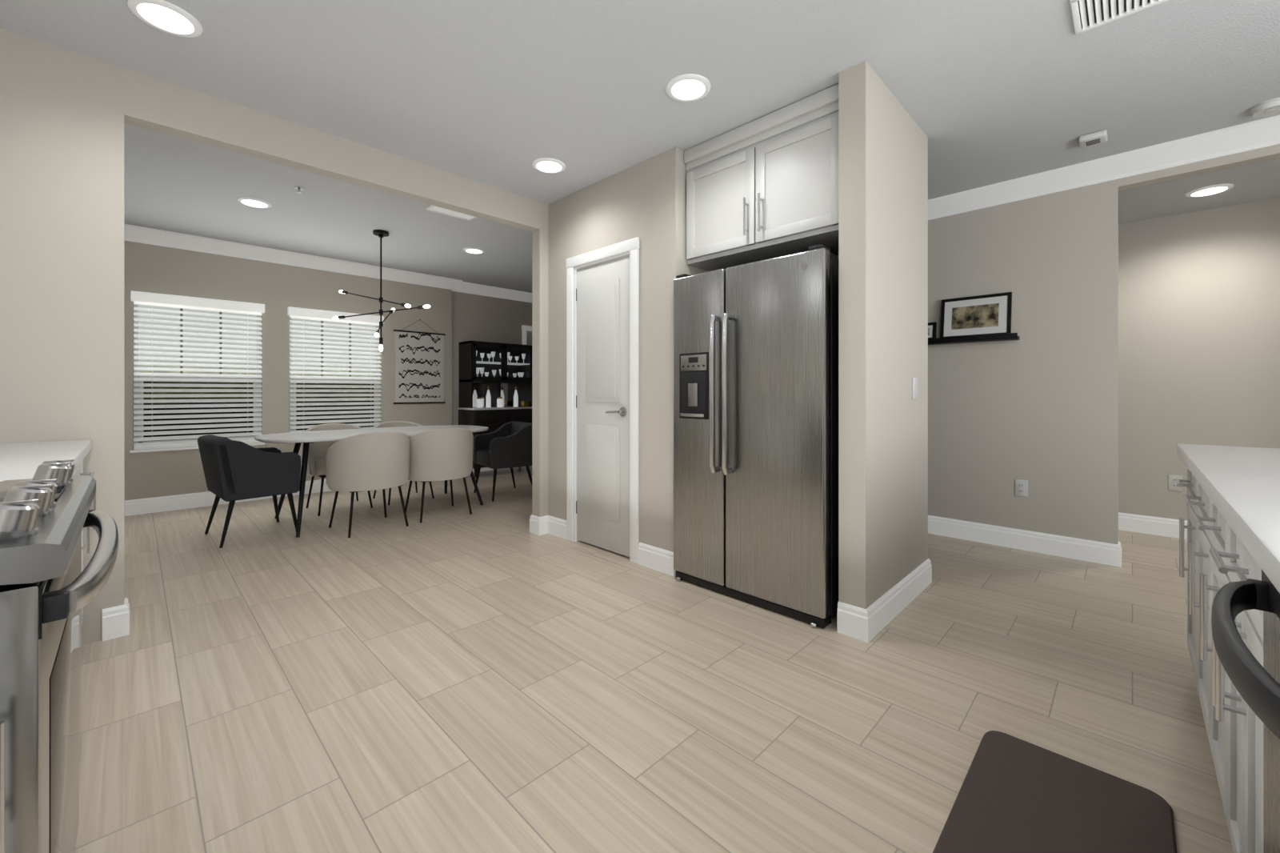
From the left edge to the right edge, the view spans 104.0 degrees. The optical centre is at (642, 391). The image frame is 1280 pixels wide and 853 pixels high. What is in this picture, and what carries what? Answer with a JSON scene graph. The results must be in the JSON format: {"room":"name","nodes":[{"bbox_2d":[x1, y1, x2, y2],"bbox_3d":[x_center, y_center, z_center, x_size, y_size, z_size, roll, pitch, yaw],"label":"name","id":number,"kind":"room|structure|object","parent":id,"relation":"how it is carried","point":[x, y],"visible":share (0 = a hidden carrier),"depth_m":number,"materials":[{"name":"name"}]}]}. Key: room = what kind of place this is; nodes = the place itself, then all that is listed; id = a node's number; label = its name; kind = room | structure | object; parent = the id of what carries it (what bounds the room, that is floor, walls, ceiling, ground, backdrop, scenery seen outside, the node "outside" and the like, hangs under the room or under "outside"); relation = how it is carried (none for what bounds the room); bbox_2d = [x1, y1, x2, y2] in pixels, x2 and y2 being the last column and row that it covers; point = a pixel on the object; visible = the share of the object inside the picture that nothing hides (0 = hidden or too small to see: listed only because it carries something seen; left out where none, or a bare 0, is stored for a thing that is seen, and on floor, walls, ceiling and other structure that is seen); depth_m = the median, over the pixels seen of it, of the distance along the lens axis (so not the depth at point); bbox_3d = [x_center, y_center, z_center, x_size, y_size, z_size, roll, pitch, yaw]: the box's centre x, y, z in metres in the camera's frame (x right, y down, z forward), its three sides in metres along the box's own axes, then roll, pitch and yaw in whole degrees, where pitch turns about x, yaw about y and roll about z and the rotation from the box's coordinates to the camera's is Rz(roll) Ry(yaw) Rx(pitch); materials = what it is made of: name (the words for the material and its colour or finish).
{"room":"kitchen","nodes":[
{"label":"kitchen","id":0,"kind":"room"},
{"bbox_2d":[0,28,1279,644],"bbox_3d":[0.236,-0.184,3.082,9.220,2.548,6.470,0,0,44],"label":"wall","id":1,"kind":"structure","parent":0,"point":[1109,378],"depth_m":3.22,"materials":[{"name":"paint"}]},
{"bbox_2d":[129,301,264,452],"bbox_3d":[-4.215,-0.151,4.782,0.116,1.377,0.960,0,0,44],"label":"window","id":2,"kind":"structure","parent":1,"relation":"in","point":[182,393],"depth_m":4.75,"materials":[{"name":"glass"}]},
{"bbox_2d":[130,290,264,449],"bbox_3d":[-4.179,-0.190,4.747,0.070,1.401,0.950,0,0,44],"label":"window blind","id":3,"kind":"object","parent":2,"relation":"attached to","point":[154,299],"visible":0.9,"depth_m":4.71,"materials":[{"name":"white plastic"}]},
{"bbox_2d":[289,315,379,443],"bbox_3d":[-3.417,-0.151,5.596,0.116,1.377,0.940,0,0,44],"label":"window","id":4,"kind":"structure","parent":1,"relation":"in","point":[324,379],"depth_m":5.61,"materials":[{"name":"glass"}]},
{"bbox_2d":[287,306,383,431],"bbox_3d":[-3.381,-0.190,5.561,0.070,1.401,0.930,0,0,44],"label":"window blind","id":5,"kind":"object","parent":4,"relation":"attached to","point":[303,314],"visible":0.75,"depth_m":5.53,"materials":[{"name":"white plastic"}]},
{"bbox_2d":[393,319,445,403],"bbox_3d":[-2.758,-0.381,6.210,0.017,1.049,0.630,0,0,44],"label":"wall hanging","id":6,"kind":"object","parent":1,"relation":"attached to","point":[418,367],"visible":0.98,"depth_m":6.20,"materials":[{"name":"white fabric"}]},
{"bbox_2d":[521,325,531,345],"bbox_3d":[-1.428,0.055,7.668,0.018,2.070,0.955,0,0,44],"label":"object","id":7,"kind":"structure","parent":1,"relation":"attached to","point":[526,330],"depth_m":7.39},
{"bbox_2d":[576,255,629,556],"bbox_3d":[-0.287,0.091,3.442,0.582,1.973,0.096,0,0,44],"label":"pantry door","id":8,"kind":"structure","parent":1,"relation":"in","point":[602,403],"depth_m":3.42,"materials":[{"name":"white wood"}]},
{"bbox_2d":[566,236,639,563],"bbox_3d":[-0.254,0.053,3.467,0.748,2.074,0.119,0,0,44],"label":"door frame","id":9,"kind":"structure","parent":1,"relation":"attached to","point":[631,246],"depth_m":3.30,"materials":[{"name":"white wood"}]},
{"bbox_2d":[102,467,1187,642],"bbox_3d":[0.265,1.022,3.040,8.920,0.135,6.250,0,0,44],"label":"baseboard","id":10,"kind":"structure","parent":1,"relation":"attached to","point":[875,618],"depth_m":3.33,"materials":[{"name":"white wood"}]},
{"bbox_2d":[124,115,1279,302],"bbox_3d":[0.265,-1.395,3.040,8.920,0.125,6.250,0,0,44],"label":"crown molding","id":11,"kind":"structure","parent":1,"relation":"attached to","point":[1222,142],"depth_m":3.48,"materials":[{"name":"white wood"}]},
{"bbox_2d":[684,84,838,271],"bbox_3d":[0.801,-1.115,2.881,0.970,0.680,0.638,0,0,44],"label":"upper cabinet","id":12,"kind":"object","parent":1,"relation":"attached to","point":[765,187],"visible":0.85,"depth_m":2.64,"materials":[{"name":"white wood"}]},
{"bbox_2d":[912,377,917,399],"bbox_3d":[1.469,-0.020,2.683,0.010,0.116,0.072,0,0,44],"label":"switch plate","id":13,"kind":"object","parent":1,"relation":"attached to","point":[914,388],"visible":0.98,"depth_m":2.67,"materials":[{"name":"plastic"}]},
{"bbox_2d":[928,332,1019,344],"bbox_3d":[2.362,-0.384,3.663,0.640,0.042,0.100,0,0,44],"label":"shelf ledge","id":14,"kind":"object","parent":1,"relation":"attached to","point":[981,338],"visible":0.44,"depth_m":3.58,"materials":[{"name":"black wood"}]},
{"bbox_2d":[928,321,936,338],"bbox_3d":[2.181,-0.460,3.821,0.120,0.140,0.036,0,0,44],"label":"picture frame","id":15,"kind":"object","parent":14,"relation":"on","point":[932,328],"visible":0.33,"depth_m":3.79,"materials":[{"name":"black wood"}]},
{"bbox_2d":[940,292,1011,337],"bbox_3d":[2.408,-0.544,3.617,0.430,0.308,0.062,0,0,44],"label":"picture frame","id":16,"kind":"object","parent":14,"relation":"on","point":[979,315],"visible":0.83,"depth_m":3.60,"materials":[{"name":"black metal"}]},
{"bbox_2d":[1015,479,1027,496],"bbox_3d":[2.631,0.665,3.465,0.072,0.116,0.008,0,0,44],"label":"electrical outlet","id":17,"kind":"object","parent":1,"relation":"attached to","point":[1021,487],"visible":1,"depth_m":3.46,"materials":[{"name":"plastic"}]},
{"bbox_2d":[1168,474,1182,491],"bbox_3d":[4.000,0.680,3.747,0.072,0.116,0.008,0,0,44],"label":"electrical outlet","id":18,"kind":"object","parent":1,"relation":"attached to","point":[1173,485],"visible":0.88,"depth_m":3.75,"materials":[{"name":"plastic"}]},
{"bbox_2d":[0,0,1279,292],"bbox_3d":[0.236,-1.444,3.082,9.220,0.228,6.470,0,0,44],"label":"ceiling","id":19,"kind":"structure","parent":0,"point":[502,94],"depth_m":2.38,"materials":[{"name":"paint"}]},
{"bbox_2d":[126,0,202,37],"bbox_3d":[-1.849,-1.452,1.942,0.214,0.012,0.214,0,0,44],"label":"recessed light","id":20,"kind":"object","parent":19,"relation":"in","point":[165,16],"visible":1,"depth_m":1.93,"materials":[{"name":"white plastic"}]},
{"bbox_2d":[236,196,271,208],"bbox_3d":[-2.981,-1.452,3.844,0.214,0.012,0.214,0,0,44],"label":"recessed light","id":21,"kind":"object","parent":19,"relation":"in","point":[254,202],"visible":1,"depth_m":3.83,"materials":[{"name":"white plastic"}]},
{"bbox_2d":[293,186,303,193],"bbox_3d":[-2.452,-1.441,3.569,0.060,0.034,0.060,0,0,44],"label":"sprinkler","id":22,"kind":"object","parent":19,"relation":"attached to","point":[298,188],"visible":1,"depth_m":3.56,"materials":[{"name":"silver metal"}]},
{"bbox_2d":[332,229,430,351],"bbox_3d":[-2.447,-0.912,4.611,1.064,1.092,0.554,0,0,44],"label":"pendant chandelier","id":23,"kind":"object","parent":19,"relation":"hanging from","point":[380,234],"visible":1,"depth_m":4.54,"materials":[{"name":"black metal"}]},
{"bbox_2d":[426,204,475,220],"bbox_3d":[-1.537,-1.452,4.045,0.140,0.012,0.360,0,0,44],"label":"ceiling vent","id":24,"kind":"object","parent":19,"relation":"in","point":[449,212],"visible":0.73,"depth_m":4.04,"materials":[{"name":"metal"}]},
{"bbox_2d":[463,247,484,254],"bbox_3d":[-1.731,-1.452,5.146,0.214,0.012,0.214,0,0,44],"label":"recessed light","id":25,"kind":"object","parent":19,"relation":"in","point":[473,250],"visible":0.96,"depth_m":5.13,"materials":[{"name":"white plastic"}]},
{"bbox_2d":[532,157,565,173],"bbox_3d":[-0.599,-1.452,3.215,0.214,0.012,0.214,0,0,44],"label":"recessed light","id":26,"kind":"object","parent":19,"relation":"in","point":[548,166],"visible":1,"depth_m":3.20,"materials":[{"name":"white plastic"}]},
{"bbox_2d":[666,73,710,101],"bbox_3d":[0.222,-1.452,2.396,0.214,0.012,0.214,0,0,44],"label":"recessed light","id":27,"kind":"object","parent":19,"relation":"in","point":[690,87],"visible":1,"depth_m":2.38,"materials":[{"name":"white plastic"}]},
{"bbox_2d":[1078,129,1107,147],"bbox_3d":[2.569,-1.440,2.845,0.120,0.037,0.120,0,0,44],"label":"smoke detector","id":28,"kind":"object","parent":19,"relation":"attached to","point":[1093,138],"visible":0.98,"depth_m":2.82,"materials":[{"name":"plastic"}]},
{"bbox_2d":[1070,0,1167,35],"bbox_3d":[1.850,-1.452,1.764,0.500,0.012,0.250,0,0,44],"label":"ceiling vent","id":29,"kind":"object","parent":19,"relation":"in","point":[1087,15],"visible":1,"depth_m":1.90,"materials":[{"name":"metal"}]},
{"bbox_2d":[1184,183,1233,197],"bbox_3d":[3.738,-1.324,3.295,0.214,0.012,0.214,0,0,44],"label":"recessed light","id":30,"kind":"object","parent":19,"relation":"in","point":[1209,190],"visible":0.94,"depth_m":3.28,"materials":[{"name":"white plastic"}]},
{"bbox_2d":[1248,97,1279,117],"bbox_3d":[3.187,-1.440,2.533,0.140,0.037,0.140,0,0,44],"label":"smoke detector","id":31,"kind":"object","parent":19,"relation":"attached to","point":[1267,107],"visible":1,"depth_m":2.52,"materials":[{"name":"plastic"}]},
{"bbox_2d":[75,465,1232,852],"bbox_3d":[0.236,1.140,3.082,9.220,0.100,6.470,0,0,44],"label":"floor","id":32,"kind":"structure","parent":0,"point":[488,675],"depth_m":1.81,"materials":[{"name":"tile"}]},
{"bbox_2d":[0,439,95,852],"bbox_3d":[-1.137,0.647,0.502,4.127,0.885,0.653,0,0,44],"label":"base cabinet","id":33,"kind":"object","parent":32,"relation":"on","point":[22,460],"depth_m":1.61,"materials":[{"name":"white stone"}]},
{"bbox_2d":[0,459,119,852],"bbox_3d":[-1.303,0.623,0.729,0.784,0.934,0.745,0,0,44],"label":"range","id":34,"kind":"object","parent":32,"relation":"on","point":[49,589],"visible":1,"depth_m":0.71,"materials":[{"name":"metal"}]},
{"bbox_2d":[197,434,300,547],"bbox_3d":[-3.010,0.709,3.825,0.580,0.764,0.527,0,0,40],"label":"armchair","id":35,"kind":"object","parent":32,"relation":"on","point":[234,470],"visible":0.98,"depth_m":3.62,"materials":[{"name":"grey fabric"}]},
{"bbox_2d":[300,423,372,515],"bbox_3d":[-2.867,0.698,4.720,0.554,0.787,0.597,0,0,44],"label":"chair","id":36,"kind":"object","parent":32,"relation":"on","point":[316,462],"visible":0.38,"depth_m":4.69,"materials":[{"name":"fabric"}]},
{"bbox_2d":[325,431,410,537],"bbox_3d":[-2.188,0.698,4.020,0.554,0.787,0.597,0,0,41],"label":"chair","id":37,"kind":"object","parent":32,"relation":"on","point":[373,461],"visible":1,"depth_m":3.79,"materials":[{"name":"fabric"}]},
{"bbox_2d":[254,424,488,537],"bbox_3d":[-2.348,0.725,4.560,0.980,0.740,1.880,0,0,44],"label":"dining table","id":38,"kind":"object","parent":32,"relation":"on","point":[306,438],"visible":0.69,"depth_m":4.18,"materials":[{"name":"stone"}]},
{"bbox_2d":[372,420,434,504],"bbox_3d":[-2.461,0.698,5.134,0.554,0.787,0.597,0,0,44],"label":"chair","id":39,"kind":"object","parent":32,"relation":"on","point":[394,423],"visible":0.19,"depth_m":5.26,"materials":[{"name":"fabric"}]},
{"bbox_2d":[404,427,473,522],"bbox_3d":[-1.809,0.698,4.450,0.597,0.787,0.554,0,0,-42],"label":"chair","id":40,"kind":"object","parent":32,"relation":"on","point":[441,454],"visible":0.88,"depth_m":4.21,"materials":[{"name":"fabric"}]},
{"bbox_2d":[457,340,531,477],"bbox_3d":[-1.900,0.215,6.833,0.491,1.750,1.070,0,0,44],"label":"tall cabinet","id":41,"kind":"object","parent":32,"relation":"on","point":[494,386],"visible":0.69,"depth_m":6.73,"materials":[{"name":"wood"}]},
{"bbox_2d":[472,420,531,501],"bbox_3d":[-1.451,0.709,5.338,0.527,0.764,0.580,0,0,-38],"label":"armchair","id":42,"kind":"object","parent":32,"relation":"on","point":[508,445],"visible":0.79,"depth_m":5.15,"materials":[{"name":"fabric"}]},
{"bbox_2d":[673,244,838,627],"bbox_3d":[0.781,0.204,2.876,0.915,1.769,0.920,0,0,44],"label":"fridge","id":43,"kind":"object","parent":32,"relation":"on","point":[755,433],"visible":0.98,"depth_m":2.50,"materials":[{"name":"metal"}]},
{"bbox_2d":[932,730,1176,852],"bbox_3d":[0.828,1.081,1.030,0.410,0.018,1.230,0,0,44],"label":"kitchen mat","id":44,"kind":"object","parent":32,"relation":"on","point":[1015,794],"visible":0.98,"depth_m":1.28,"materials":[{"name":"rubber"}]},
{"bbox_2d":[1175,452,1279,852],"bbox_3d":[1.553,0.667,0.672,1.126,0.844,2.635,0,0,44],"label":"kitchen island","id":45,"kind":"object","parent":32,"relation":"on","point":[1234,604],"depth_m":0.94,"materials":[{"name":"white wood"}]},
{"bbox_2d":[1176,443,1279,587],"bbox_3d":[1.584,0.225,0.645,1.104,0.040,2.700,0,0,44],"label":"island countertop","id":46,"kind":"structure","parent":45,"relation":"on","point":[1243,482],"depth_m":1.08,"materials":[{"name":"white stone"}]},
{"label":"outside","id":47,"kind":"structure","parent":0,"visible":0},
{"bbox_2d":[138,304,375,376],"bbox_3d":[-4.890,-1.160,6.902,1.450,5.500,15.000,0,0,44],"label":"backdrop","id":48,"kind":"structure","parent":47,"point":[227,338],"depth_m":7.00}
]}

